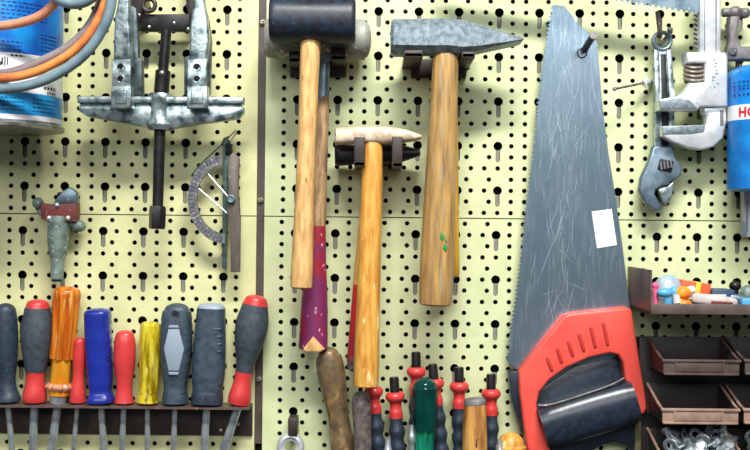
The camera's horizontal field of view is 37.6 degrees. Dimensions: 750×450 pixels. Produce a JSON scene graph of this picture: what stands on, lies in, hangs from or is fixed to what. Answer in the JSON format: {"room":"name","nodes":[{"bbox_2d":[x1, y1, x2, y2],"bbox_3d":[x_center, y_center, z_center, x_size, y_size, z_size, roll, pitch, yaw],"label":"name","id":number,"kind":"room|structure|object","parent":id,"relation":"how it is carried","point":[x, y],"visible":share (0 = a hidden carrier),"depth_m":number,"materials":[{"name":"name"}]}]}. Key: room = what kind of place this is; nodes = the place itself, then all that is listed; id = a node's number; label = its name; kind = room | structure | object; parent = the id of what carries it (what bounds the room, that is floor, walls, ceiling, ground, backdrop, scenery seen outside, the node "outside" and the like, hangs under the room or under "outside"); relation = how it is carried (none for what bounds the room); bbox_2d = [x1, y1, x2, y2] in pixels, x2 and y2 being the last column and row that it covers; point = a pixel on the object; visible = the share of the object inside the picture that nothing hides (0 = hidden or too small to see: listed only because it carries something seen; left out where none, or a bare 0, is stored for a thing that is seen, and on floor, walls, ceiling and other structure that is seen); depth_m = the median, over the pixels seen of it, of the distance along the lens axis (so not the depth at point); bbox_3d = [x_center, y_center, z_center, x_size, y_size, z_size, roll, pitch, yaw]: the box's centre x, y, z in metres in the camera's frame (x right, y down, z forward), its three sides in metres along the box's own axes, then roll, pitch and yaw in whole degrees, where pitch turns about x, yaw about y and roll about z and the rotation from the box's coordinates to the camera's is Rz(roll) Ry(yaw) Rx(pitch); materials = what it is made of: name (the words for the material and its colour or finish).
{"room":"garage","nodes":[
{"label":"garage","id":0,"kind":"room"},
{"bbox_2d":[0,0,749,449],"bbox_3d":[0.000,0.000,1.140,1.800,1.500,0.050,1,0,0],"label":"pegboard","id":1,"kind":"structure","parent":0,"point":[378,11],"depth_m":1.11,"materials":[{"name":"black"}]},
{"bbox_2d":[0,214,256,449],"bbox_3d":[-0.279,0.122,1.106,0.319,0.265,0.012,1,0,0],"label":"pegboard panel","id":2,"kind":"object","parent":1,"relation":"attached to","point":[123,241],"visible":0.57,"depth_m":1.10,"materials":[{"name":"beige paint"}]},
{"bbox_2d":[0,400,252,435],"bbox_3d":[-0.262,0.193,1.083,0.280,0.032,0.033,1,0,0],"label":"rack","id":3,"kind":"object","parent":2,"relation":"attached to","point":[189,417],"visible":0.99,"depth_m":1.10,"materials":[{"name":"brown metal"}]},
{"bbox_2d":[0,303,21,449],"bbox_3d":[-0.362,0.159,1.081,0.027,0.164,0.026,1,0,0],"label":"screwdriver","id":4,"kind":"object","parent":3,"relation":"on","point":[9,393],"visible":1,"depth_m":1.07,"materials":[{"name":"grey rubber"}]},
{"bbox_2d":[20,299,51,449],"bbox_3d":[-0.333,0.157,1.081,0.031,0.168,0.030,1,0,0],"label":"screwdriver","id":5,"kind":"object","parent":3,"relation":"on","point":[35,331],"visible":1,"depth_m":1.07,"materials":[{"name":"red plastic"}]},
{"bbox_2d":[45,286,80,449],"bbox_3d":[-0.307,0.151,1.081,0.032,0.181,0.031,1,0,40],"label":"screwdriver","id":6,"kind":"object","parent":3,"relation":"on","point":[65,299],"visible":1,"depth_m":1.07,"materials":[{"name":"orange plastic"}]},
{"bbox_2d":[69,337,85,449],"bbox_3d":[-0.292,0.176,1.081,0.016,0.131,0.016,1,0,-39],"label":"screwdriver","id":7,"kind":"object","parent":3,"relation":"on","point":[77,393],"visible":1,"depth_m":1.08,"materials":[{"name":"red plastic"}]},
{"bbox_2d":[84,308,114,449],"bbox_3d":[-0.271,0.162,1.082,0.030,0.160,0.027,1,0,0],"label":"screwdriver","id":8,"kind":"object","parent":3,"relation":"on","point":[97,321],"visible":1,"depth_m":1.07,"materials":[{"name":"blue plastic"}]},
{"bbox_2d":[113,330,135,449],"bbox_3d":[-0.247,0.172,1.081,0.021,0.138,0.021,1,0,0],"label":"screwdriver","id":9,"kind":"object","parent":3,"relation":"on","point":[124,350],"visible":1,"depth_m":1.07,"materials":[{"name":"red plastic"}]},
{"bbox_2d":[137,321,159,449],"bbox_3d":[-0.223,0.168,1.082,0.022,0.148,0.022,1,0,29],"label":"screwdriver","id":10,"kind":"object","parent":3,"relation":"on","point":[149,337],"visible":1,"depth_m":1.07,"materials":[{"name":"yellow plastic"}]},
{"bbox_2d":[160,303,192,449],"bbox_3d":[-0.196,0.160,1.081,0.031,0.166,0.031,1,0,0],"label":"screwdriver","id":11,"kind":"object","parent":3,"relation":"on","point":[176,331],"visible":1,"depth_m":1.07,"materials":[{"name":"grey rubber"}]},
{"bbox_2d":[191,303,225,449],"bbox_3d":[-0.164,0.160,1.081,0.033,0.166,0.030,1,0,0],"label":"screwdriver","id":12,"kind":"object","parent":3,"relation":"on","point":[209,344],"visible":1,"depth_m":1.07,"materials":[{"name":"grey plastic"}]},
{"bbox_2d":[220,295,268,449],"bbox_3d":[-0.132,0.155,1.081,0.053,0.173,0.031,1,0,0],"label":"screwdriver","id":13,"kind":"object","parent":3,"relation":"on","point":[252,321],"visible":1,"depth_m":1.07,"materials":[{"name":"red plastic"}]},
{"bbox_2d":[0,0,258,215],"bbox_3d":[-0.276,-0.144,1.088,0.318,0.266,0.048,1,0,0],"label":"pegboard panel","id":14,"kind":"object","parent":1,"relation":"attached to","point":[249,60],"depth_m":1.10,"materials":[{"name":"beige paint"}]},
{"bbox_2d":[0,0,64,135],"bbox_3d":[-0.354,-0.171,1.034,0.121,0.166,0.121,1,0,0],"label":"can","id":15,"kind":"object","parent":14,"relation":"attached to","point":[38,111],"visible":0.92,"depth_m":1.00,"materials":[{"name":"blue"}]},
{"bbox_2d":[1,56,7,65],"bbox_3d":[-0.330,-0.146,0.980,0.006,0.008,0.001,1,0,-24],"label":"print","id":16,"kind":"object","parent":15,"relation":"on","point":[4,59],"depth_m":0.98,"materials":[{"name":"black"}]},
{"bbox_2d":[0,0,58,30],"bbox_3d":[-0.324,-0.214,0.964,0.114,0.090,0.008,1,0,0],"label":"hose","id":17,"kind":"object","parent":15,"relation":"attached to","point":[49,8],"visible":1,"depth_m":0.96,"materials":[{"name":"orange rubber"}]},
{"bbox_2d":[0,0,99,72],"bbox_3d":[-0.309,-0.195,0.971,0.150,0.133,0.008,1,0,0],"label":"hose","id":18,"kind":"object","parent":15,"relation":"attached to","point":[51,55],"visible":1,"depth_m":0.97,"materials":[{"name":"rubber"}]},
{"bbox_2d":[0,0,105,82],"bbox_3d":[-0.304,-0.191,0.961,0.152,0.134,0.008,1,0,0],"label":"hose","id":19,"kind":"object","parent":15,"relation":"attached to","point":[80,44],"visible":1,"depth_m":0.96,"materials":[{"name":"orange rubber"}]},
{"bbox_2d":[52,0,96,8],"bbox_3d":[-0.263,-0.222,0.954,0.068,0.069,0.009,1,0,0],"label":"hose","id":20,"kind":"object","parent":19,"relation":"attached to","point":[70,4],"visible":1,"depth_m":0.95,"materials":[{"name":"grey rubber"}]},
{"bbox_2d":[0,0,116,93],"bbox_3d":[-0.298,-0.184,0.953,0.160,0.142,0.013,1,0,3],"label":"hose","id":21,"kind":"object","parent":15,"relation":"attached to","point":[98,36],"visible":1,"depth_m":0.95,"materials":[{"name":"grey rubber"}]},
{"bbox_2d":[32,187,85,281],"bbox_3d":[-0.312,0.009,1.085,0.049,0.093,0.030,1,0,25],"label":"fitting","id":22,"kind":"object","parent":14,"relation":"hanging from","point":[62,215],"visible":1,"depth_m":1.08,"materials":[{"name":"metal"}]},
{"bbox_2d":[77,0,244,228],"bbox_3d":[-0.205,-0.123,1.051,0.158,0.254,0.040,1,0,0],"label":"bearing puller","id":23,"kind":"object","parent":14,"relation":"hanging from","point":[160,112],"visible":1,"depth_m":1.05,"materials":[{"name":"metal"}]},
{"bbox_2d":[188,130,240,271],"bbox_3d":[-0.157,-0.025,1.085,0.052,0.141,0.034,1,0,0],"label":"protractor","id":24,"kind":"object","parent":14,"relation":"hanging from","point":[230,162],"visible":1,"depth_m":1.08,"materials":[{"name":"metal"}]},
{"bbox_2d":[255,0,266,442],"bbox_3d":[-0.114,-0.021,1.104,0.008,0.480,0.013,1,0,0],"label":"rail","id":25,"kind":"object","parent":1,"relation":"attached to","point":[262,3],"visible":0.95,"depth_m":1.10,"materials":[{"name":"brown metal"}]},
{"bbox_2d":[262,217,749,449],"bbox_3d":[0.202,0.128,1.106,0.629,0.265,0.012,1,0,0],"label":"pegboard panel","id":26,"kind":"object","parent":1,"relation":"attached to","point":[475,289],"visible":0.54,"depth_m":1.10,"materials":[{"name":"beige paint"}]},
{"bbox_2d":[288,414,298,435],"bbox_3d":[-0.081,0.198,1.087,0.009,0.017,0.027,1,0,0],"label":"peg","id":27,"kind":"object","parent":26,"relation":"attached to","point":[293,420],"visible":1,"depth_m":1.07,"materials":[{"name":"brown metal"}]},
{"bbox_2d":[276,433,304,449],"bbox_3d":[-0.096,0.239,1.082,0.053,0.070,0.009,1,0,0],"label":"ring spanner","id":28,"kind":"object","parent":27,"relation":"hanging from","point":[284,438],"visible":1,"depth_m":1.08,"materials":[{"name":"metal"}]},
{"bbox_2d":[316,347,353,449],"bbox_3d":[-0.037,0.180,1.074,0.043,0.122,0.028,1,0,0],"label":"file","id":29,"kind":"object","parent":26,"relation":"hanging from","point":[330,368],"visible":0.98,"depth_m":1.06,"materials":[{"name":"brown wood"}]},
{"bbox_2d":[352,391,371,449],"bbox_3d":[-0.012,0.200,1.054,0.022,0.081,0.019,1,0,0],"label":"file","id":30,"kind":"object","parent":26,"relation":"hanging from","point":[361,401],"visible":1,"depth_m":1.05,"materials":[{"name":"grey metal"}]},
{"bbox_2d":[364,386,384,449],"bbox_3d":[0.002,0.216,1.072,0.027,0.147,0.019,1,0,0],"label":"tool","id":31,"kind":"object","parent":26,"relation":"hanging from","point":[377,425],"visible":0.78,"depth_m":1.07,"materials":[{"name":"plastic"}]},
{"bbox_2d":[384,439,391,449],"bbox_3d":[0.012,0.222,1.050,0.009,0.036,0.009,1,0,0],"label":"steel punch","id":32,"kind":"object","parent":26,"relation":"hanging from","point":[387,441],"visible":1,"depth_m":1.05,"materials":[{"name":"silver metal"}]},
{"bbox_2d":[385,376,405,449],"bbox_3d":[0.022,0.222,1.076,0.025,0.147,0.019,1,0,0],"label":"tool","id":33,"kind":"object","parent":26,"relation":"hanging from","point":[395,397],"visible":0.97,"depth_m":1.07,"materials":[{"name":"plastic"}]},
{"bbox_2d":[407,425,415,449],"bbox_3d":[0.035,0.209,1.050,0.009,0.036,0.009,1,0,0],"label":"steel punch","id":34,"kind":"object","parent":26,"relation":"hanging from","point":[411,438],"visible":1,"depth_m":1.05,"materials":[{"name":"silver metal"}]},
{"bbox_2d":[406,352,425,449],"bbox_3d":[0.040,0.198,1.080,0.020,0.148,0.019,1,0,0],"label":"tool","id":35,"kind":"object","parent":26,"relation":"hanging from","point":[416,371],"visible":0.36,"depth_m":1.08,"materials":[{"name":"plastic"}]},
{"bbox_2d":[412,377,437,449],"bbox_3d":[0.047,0.193,1.048,0.024,0.096,0.024,1,0,-22],"label":"screwdriver","id":36,"kind":"object","parent":26,"relation":"hanging from","point":[424,390],"visible":1,"depth_m":1.04,"materials":[{"name":"plastic"}]},
{"bbox_2d":[428,363,448,449],"bbox_3d":[0.063,0.209,1.076,0.030,0.147,0.019,1,0,0],"label":"tool","id":37,"kind":"object","parent":26,"relation":"hanging from","point":[440,439],"visible":0.5,"depth_m":1.07,"materials":[{"name":"plastic"}]},
{"bbox_2d":[454,110,459,277],"bbox_3d":[0.074,-0.068,1.076,0.039,0.240,0.024,1,0,0],"label":"hammer","id":38,"kind":"object","parent":26,"relation":"attached to","point":[456,252],"visible":0.12,"depth_m":1.07,"materials":[{"name":"wood"}]},
{"bbox_2d":[449,366,468,449],"bbox_3d":[0.083,0.213,1.080,0.020,0.148,0.019,1,0,0],"label":"tool","id":39,"kind":"object","parent":26,"relation":"hanging from","point":[459,387],"visible":0.79,"depth_m":1.07,"materials":[{"name":"plastic"}]},
{"bbox_2d":[462,397,486,449],"bbox_3d":[0.095,0.201,1.048,0.024,0.074,0.024,1,0,0],"label":"chisel","id":40,"kind":"object","parent":26,"relation":"hanging from","point":[474,434],"visible":1,"depth_m":1.04,"materials":[{"name":"brown wood"}]},
{"bbox_2d":[481,373,500,449],"bbox_3d":[0.113,0.220,1.080,0.019,0.147,0.019,1,0,0],"label":"tool","id":41,"kind":"object","parent":26,"relation":"hanging from","point":[490,393],"visible":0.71,"depth_m":1.07,"materials":[{"name":"plastic"}]},
{"bbox_2d":[496,439,502,449],"bbox_3d":[0.119,0.223,1.050,0.009,0.036,0.009,1,0,0],"label":"steel punch","id":42,"kind":"object","parent":26,"relation":"hanging from","point":[499,442],"visible":1,"depth_m":1.05,"materials":[{"name":"silver metal"}]},
{"bbox_2d":[496,432,525,449],"bbox_3d":[0.131,0.223,1.060,0.030,0.046,0.030,1,0,0],"label":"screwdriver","id":43,"kind":"object","parent":26,"relation":"hanging from","point":[511,440],"visible":0.94,"depth_m":1.05,"materials":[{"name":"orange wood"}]},
{"bbox_2d":[628,266,749,314],"bbox_3d":[0.361,0.062,1.054,0.218,0.040,0.092,1,0,0],"label":"shelf","id":44,"kind":"object","parent":26,"relation":"attached to","point":[639,279],"depth_m":1.01,"materials":[{"name":"brown metal"}]},
{"bbox_2d":[657,286,676,303],"bbox_3d":[0.272,0.066,1.020,0.021,0.019,0.010,1,0,0],"label":"clip","id":45,"kind":"object","parent":44,"relation":"on","point":[665,293],"visible":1,"depth_m":1.02,"materials":[{"name":"blue plastic"}]},
{"bbox_2d":[656,274,680,303],"bbox_3d":[0.279,0.061,1.048,0.027,0.029,0.024,1,0,0],"label":"crumpled bag","id":46,"kind":"object","parent":44,"relation":"on","point":[667,280],"visible":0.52,"depth_m":1.04,"materials":[{"name":"white plastic"}]},
{"bbox_2d":[675,286,691,303],"bbox_3d":[0.285,0.067,1.018,0.016,0.021,0.013,1,0,0],"label":"plug","id":47,"kind":"object","parent":44,"relation":"on","point":[684,292],"visible":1,"depth_m":1.01,"materials":[{"name":"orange plastic"}]},
{"bbox_2d":[679,279,710,295],"bbox_3d":[0.303,0.061,1.050,0.030,0.018,0.025,1,0,0],"label":"box","id":48,"kind":"object","parent":44,"relation":"on","point":[704,288],"visible":0.48,"depth_m":1.04,"materials":[{"name":"orange cardboard"}]},
{"bbox_2d":[691,293,737,303],"bbox_3d":[0.314,0.070,1.018,0.044,0.013,0.009,1,0,0],"label":"utility knife","id":49,"kind":"object","parent":44,"relation":"on","point":[698,298],"visible":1,"depth_m":1.01,"materials":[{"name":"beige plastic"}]},
{"bbox_2d":[710,288,733,296],"bbox_3d":[0.326,0.066,1.044,0.023,0.010,0.027,1,0,0],"label":"case","id":50,"kind":"object","parent":44,"relation":"in","point":[714,291],"visible":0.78,"depth_m":1.03,"materials":[{"name":"blue plastic"}]},
{"bbox_2d":[730,294,748,300],"bbox_3d":[0.342,0.070,1.034,0.021,0.011,0.008,1,0,0],"label":"rod","id":51,"kind":"object","parent":44,"relation":"on","point":[736,296],"visible":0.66,"depth_m":1.03,"materials":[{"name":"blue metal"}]},
{"bbox_2d":[738,298,749,304],"bbox_3d":[0.349,0.073,1.020,0.022,0.010,0.012,1,0,0],"label":"block","id":52,"kind":"object","parent":44,"relation":"on","point":[740,300],"visible":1,"depth_m":1.01,"materials":[{"name":"blue plastic"}]},
{"bbox_2d":[739,285,749,297],"bbox_3d":[0.356,0.066,1.050,0.016,0.018,0.016,1,0,0],"label":"ball","id":53,"kind":"object","parent":44,"relation":"on","point":[745,290],"visible":0.54,"depth_m":1.04,"materials":[{"name":"white plastic"}]},
{"bbox_2d":[634,336,749,449],"bbox_3d":[0.337,0.191,1.088,0.163,0.159,0.020,1,0,0],"label":"rack","id":54,"kind":"object","parent":26,"relation":"attached to","point":[650,375],"visible":0.28,"depth_m":1.08,"materials":[{"name":"black metal"}]},
{"bbox_2d":[646,427,734,449],"bbox_3d":[0.300,0.212,1.041,0.073,0.030,0.058,1,0,0],"label":"bin","id":55,"kind":"object","parent":54,"relation":"attached to","point":[655,438],"visible":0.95,"depth_m":1.07,"materials":[{"name":"black paint"}]},
{"bbox_2d":[661,427,673,446],"bbox_3d":[0.280,0.203,1.050,0.009,0.021,0.019,1,0,-11],"label":"bolt","id":56,"kind":"object","parent":55,"relation":"in","point":[665,430],"visible":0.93,"depth_m":1.05,"materials":[{"name":"metal"}]},
{"bbox_2d":[663,438,677,449],"bbox_3d":[0.278,0.208,1.036,0.015,0.014,0.004,1,0,31],"label":"washer","id":57,"kind":"object","parent":55,"relation":"in","point":[666,441],"visible":1,"depth_m":1.03,"materials":[{"name":"metal"}]},
{"bbox_2d":[668,429,682,444],"bbox_3d":[0.288,0.204,1.050,0.022,0.018,0.009,1,0,33],"label":"bolt","id":58,"kind":"object","parent":55,"relation":"in","point":[671,433],"visible":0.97,"depth_m":1.05,"materials":[{"name":"metal"}]},
{"bbox_2d":[672,429,682,439],"bbox_3d":[0.291,0.203,1.060,0.015,0.011,0.010,1,0,-25],"label":"washer","id":59,"kind":"object","parent":55,"relation":"in","point":[675,430],"visible":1,"depth_m":1.06,"materials":[{"name":"metal"}]},
{"bbox_2d":[673,438,692,449],"bbox_3d":[0.289,0.208,1.036,0.022,0.016,0.009,1,0,1],"label":"bolt","id":60,"kind":"object","parent":55,"relation":"in","point":[680,446],"visible":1,"depth_m":1.03,"materials":[{"name":"metal"}]},
{"bbox_2d":[681,428,687,437],"bbox_3d":[0.299,0.203,1.060,0.005,0.014,0.015,1,0,34],"label":"washer","id":61,"kind":"object","parent":55,"relation":"in","point":[683,429],"visible":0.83,"depth_m":1.06,"materials":[{"name":"metal"}]},
{"bbox_2d":[682,441,693,449],"bbox_3d":[0.295,0.208,1.036,0.011,0.012,0.012,1,0,18],"label":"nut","id":62,"kind":"object","parent":55,"relation":"in","point":[686,442],"visible":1,"depth_m":1.03,"materials":[{"name":"metal"}]},
{"bbox_2d":[681,435,695,441],"bbox_3d":[0.299,0.206,1.048,0.009,0.012,0.015,1,0,-43],"label":"washer","id":63,"kind":"object","parent":55,"relation":"in","point":[685,437],"visible":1,"depth_m":1.05,"materials":[{"name":"metal"}]},
{"bbox_2d":[688,427,701,440],"bbox_3d":[0.308,0.202,1.060,0.004,0.014,0.015,1,0,-45],"label":"washer","id":64,"kind":"object","parent":55,"relation":"in","point":[694,429],"visible":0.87,"depth_m":1.06,"materials":[{"name":"metal"}]},
{"bbox_2d":[696,439,705,448],"bbox_3d":[0.308,0.208,1.034,0.009,0.016,0.022,1,0,29],"label":"bolt","id":65,"kind":"object","parent":55,"relation":"in","point":[700,444],"visible":0.98,"depth_m":1.03,"materials":[{"name":"metal"}]},
{"bbox_2d":[696,433,710,441],"bbox_3d":[0.312,0.206,1.048,0.015,0.015,0.002,1,0,26],"label":"washer","id":66,"kind":"object","parent":55,"relation":"in","point":[705,436],"visible":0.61,"depth_m":1.05,"materials":[{"name":"metal"}]},
{"bbox_2d":[705,425,714,436],"bbox_3d":[0.321,0.201,1.058,0.010,0.019,0.021,1,0,9],"label":"bolt","id":67,"kind":"object","parent":55,"relation":"in","point":[709,430],"visible":0.78,"depth_m":1.05,"materials":[{"name":"metal"}]},
{"bbox_2d":[708,436,720,447],"bbox_3d":[0.315,0.207,1.037,0.022,0.016,0.009,1,0,-4],"label":"bolt","id":68,"kind":"object","parent":55,"relation":"in","point":[715,440],"visible":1,"depth_m":1.03,"materials":[{"name":"metal"}]},
{"bbox_2d":[710,429,719,439],"bbox_3d":[0.328,0.203,1.060,0.015,0.014,0.004,1,0,-24],"label":"washer","id":69,"kind":"object","parent":55,"relation":"in","point":[716,430],"visible":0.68,"depth_m":1.06,"materials":[{"name":"metal"}]},
{"bbox_2d":[710,443,726,448],"bbox_3d":[0.323,0.208,1.035,0.009,0.009,0.022,1,0,-44],"label":"bolt","id":70,"kind":"object","parent":55,"relation":"in","point":[715,446],"visible":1,"depth_m":1.03,"materials":[{"name":"metal"}]},
{"bbox_2d":[717,433,730,438],"bbox_3d":[0.336,0.203,1.060,0.011,0.006,0.013,1,0,43],"label":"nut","id":71,"kind":"object","parent":55,"relation":"in","point":[718,434],"visible":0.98,"depth_m":1.05,"materials":[{"name":"metal"}]},
{"bbox_2d":[718,425,737,443],"bbox_3d":[0.340,0.202,1.060,0.020,0.020,0.009,1,0,17],"label":"bolt","id":72,"kind":"object","parent":55,"relation":"in","point":[722,429],"visible":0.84,"depth_m":1.06,"materials":[{"name":"metal"}]},
{"bbox_2d":[723,439,733,448],"bbox_3d":[0.330,0.208,1.034,0.009,0.017,0.022,1,0,-5],"label":"bolt","id":73,"kind":"object","parent":55,"relation":"in","point":[728,443],"visible":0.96,"depth_m":1.02,"materials":[{"name":"metal"}]},
{"bbox_2d":[646,382,740,424],"bbox_3d":[0.300,0.169,1.041,0.073,0.030,0.058,1,0,0],"label":"bin","id":74,"kind":"object","parent":54,"relation":"attached to","point":[670,403],"visible":1,"depth_m":1.06,"materials":[{"name":"black paint"}]},
{"bbox_2d":[647,336,741,375],"bbox_3d":[0.301,0.123,1.041,0.073,0.030,0.058,1,0,0],"label":"bin","id":75,"kind":"object","parent":54,"relation":"attached to","point":[706,356],"visible":1,"depth_m":1.06,"materials":[{"name":"black paint"}]},
{"bbox_2d":[723,382,749,423],"bbox_3d":[0.375,0.169,1.041,0.073,0.030,0.058,1,0,0],"label":"bin","id":76,"kind":"object","parent":54,"relation":"attached to","point":[739,393],"visible":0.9,"depth_m":1.07,"materials":[{"name":"black paint"}]},
{"bbox_2d":[724,336,749,374],"bbox_3d":[0.376,0.123,1.041,0.073,0.030,0.058,1,0,0],"label":"bin","id":77,"kind":"object","parent":54,"relation":"attached to","point":[740,346],"visible":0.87,"depth_m":1.07,"materials":[{"name":"black paint"}]},
{"bbox_2d":[726,428,749,449],"bbox_3d":[0.375,0.212,1.041,0.073,0.030,0.058,1,0,0],"label":"bin","id":78,"kind":"object","parent":54,"relation":"attached to","point":[740,432],"visible":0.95,"depth_m":1.07,"materials":[{"name":"black paint"}]},
{"bbox_2d":[727,435,737,444],"bbox_3d":[0.340,0.206,1.046,0.010,0.010,0.022,1,0,34],"label":"bolt","id":79,"kind":"object","parent":78,"relation":"in","point":[735,438],"visible":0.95,"depth_m":1.05,"materials":[{"name":"metal"}]},
{"bbox_2d":[744,430,749,441],"bbox_3d":[0.364,0.204,1.060,0.015,0.015,0.002,1,0,11],"label":"washer","id":80,"kind":"object","parent":78,"relation":"in","point":[747,433],"visible":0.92,"depth_m":1.06,"materials":[{"name":"metal"}]},
{"bbox_2d":[264,0,749,220],"bbox_3d":[0.206,-0.139,1.067,0.630,0.266,0.089,1,0,0],"label":"pegboard panel","id":81,"kind":"object","parent":1,"relation":"attached to","point":[274,127],"depth_m":1.10,"materials":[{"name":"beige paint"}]},
{"bbox_2d":[268,0,355,288],"bbox_3d":[-0.059,-0.076,1.022,0.079,0.270,0.043,1,0,0],"label":"mallet","id":82,"kind":"object","parent":81,"relation":"hanging from","point":[309,24],"visible":1,"depth_m":1.01,"materials":[{"name":"brown wood"}]},
{"bbox_2d":[264,19,371,350],"bbox_3d":[-0.056,-0.039,1.068,0.103,0.323,0.040,1,0,0],"label":"hammer","id":83,"kind":"object","parent":81,"relation":"hanging from","point":[313,335],"visible":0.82,"depth_m":1.06,"materials":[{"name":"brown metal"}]},
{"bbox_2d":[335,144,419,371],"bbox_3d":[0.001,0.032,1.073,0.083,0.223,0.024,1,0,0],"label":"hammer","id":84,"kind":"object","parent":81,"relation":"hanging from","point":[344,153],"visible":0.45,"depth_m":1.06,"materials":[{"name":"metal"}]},
{"bbox_2d":[334,127,420,387],"bbox_3d":[0.001,0.031,1.046,0.082,0.248,0.025,1,0,0],"label":"hammer","id":85,"kind":"object","parent":81,"relation":"hanging from","point":[367,327],"visible":0.97,"depth_m":1.04,"materials":[{"name":"brown wood"}]},
{"bbox_2d":[390,18,523,306],"bbox_3d":[0.075,-0.058,1.042,0.124,0.271,0.034,1,0,0],"label":"hammer","id":86,"kind":"object","parent":81,"relation":"hanging from","point":[444,39],"visible":0.99,"depth_m":1.03,"materials":[{"name":"wood"}]},
{"bbox_2d":[581,32,596,52],"bbox_3d":[0.206,-0.175,1.071,0.008,0.014,0.068,1,0,0],"label":"peg","id":87,"kind":"object","parent":81,"relation":"attached to","point":[592,36],"visible":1,"depth_m":1.05,"materials":[{"name":"metal"}]},
{"bbox_2d":[506,5,646,449],"bbox_3d":[0.199,0.012,1.075,0.136,0.458,0.042,1,0,0],"label":"saw","id":88,"kind":"object","parent":87,"relation":"hanging from","point":[576,382],"visible":1,"depth_m":1.09,"materials":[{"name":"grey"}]},
{"bbox_2d":[612,77,652,90],"bbox_3d":[0.257,-0.138,1.080,0.060,0.017,0.012,1,0,-38],"label":"wire hook","id":89,"kind":"object","parent":81,"relation":"attached to","point":[645,82],"visible":1,"depth_m":1.08,"materials":[{"name":"metal"}]},
{"bbox_2d":[616,0,699,14],"bbox_3d":[0.187,-0.233,1.055,0.250,0.059,0.001,1,0,0],"label":"saw blade","id":90,"kind":"object","parent":81,"relation":"hanging from","point":[685,5],"visible":1,"depth_m":1.05,"materials":[{"name":"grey metal"}]},
{"bbox_2d":[655,11,662,38],"bbox_3d":[0.280,-0.196,1.083,0.007,0.024,0.038,1,0,18],"label":"wall hook","id":91,"kind":"object","parent":81,"relation":"attached to","point":[657,13],"visible":0.98,"depth_m":1.07,"materials":[{"name":"grey metal"}]},
{"bbox_2d":[658,27,672,45],"bbox_3d":[0.288,-0.186,1.088,0.022,0.021,0.006,1,0,-44],"label":"pin","id":92,"kind":"object","parent":81,"relation":"attached to","point":[669,29],"visible":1,"depth_m":1.09,"materials":[{"name":"metal"}]},
{"bbox_2d":[637,30,681,211],"bbox_3d":[0.280,-0.102,1.079,0.042,0.178,0.014,1,0,0],"label":"wrench","id":93,"kind":"object","parent":92,"relation":"hanging from","point":[662,167],"visible":1,"depth_m":1.08,"materials":[{"name":"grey metal"}]},
{"bbox_2d":[654,0,726,150],"bbox_3d":[0.307,-0.174,1.067,0.067,0.204,0.023,1,0,0],"label":"wrench","id":94,"kind":"object","parent":81,"relation":"hanging from","point":[705,70],"visible":1,"depth_m":1.06,"materials":[{"name":"metal"}]},
{"bbox_2d":[721,6,749,67],"bbox_3d":[0.372,-0.181,1.085,0.064,0.069,0.034,1,0,0],"label":"clamp","id":95,"kind":"object","parent":81,"relation":"attached to","point":[736,53],"visible":0.98,"depth_m":1.07,"materials":[{"name":"grey metal"}]},
{"bbox_2d":[740,192,749,236],"bbox_3d":[0.377,-0.011,1.091,0.028,0.047,0.014,1,0,0],"label":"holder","id":96,"kind":"object","parent":81,"relation":"attached to","point":[744,196],"visible":0.95,"depth_m":1.09,"materials":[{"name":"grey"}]},
{"bbox_2d":[726,64,749,191],"bbox_3d":[0.373,-0.093,1.058,0.066,0.120,0.066,1,0,0],"label":"can","id":97,"kind":"object","parent":96,"relation":"on","point":[738,80],"visible":1,"depth_m":1.04,"materials":[{"name":"blue metal"}]},
{"bbox_2d":[733,80,748,96],"bbox_3d":[0.347,-0.129,1.039,0.002,0.014,0.022,1,0,-36],"label":"print","id":98,"kind":"object","parent":97,"relation":"on","point":[740,87],"depth_m":1.04,"materials":[{"name":"blue paint"}]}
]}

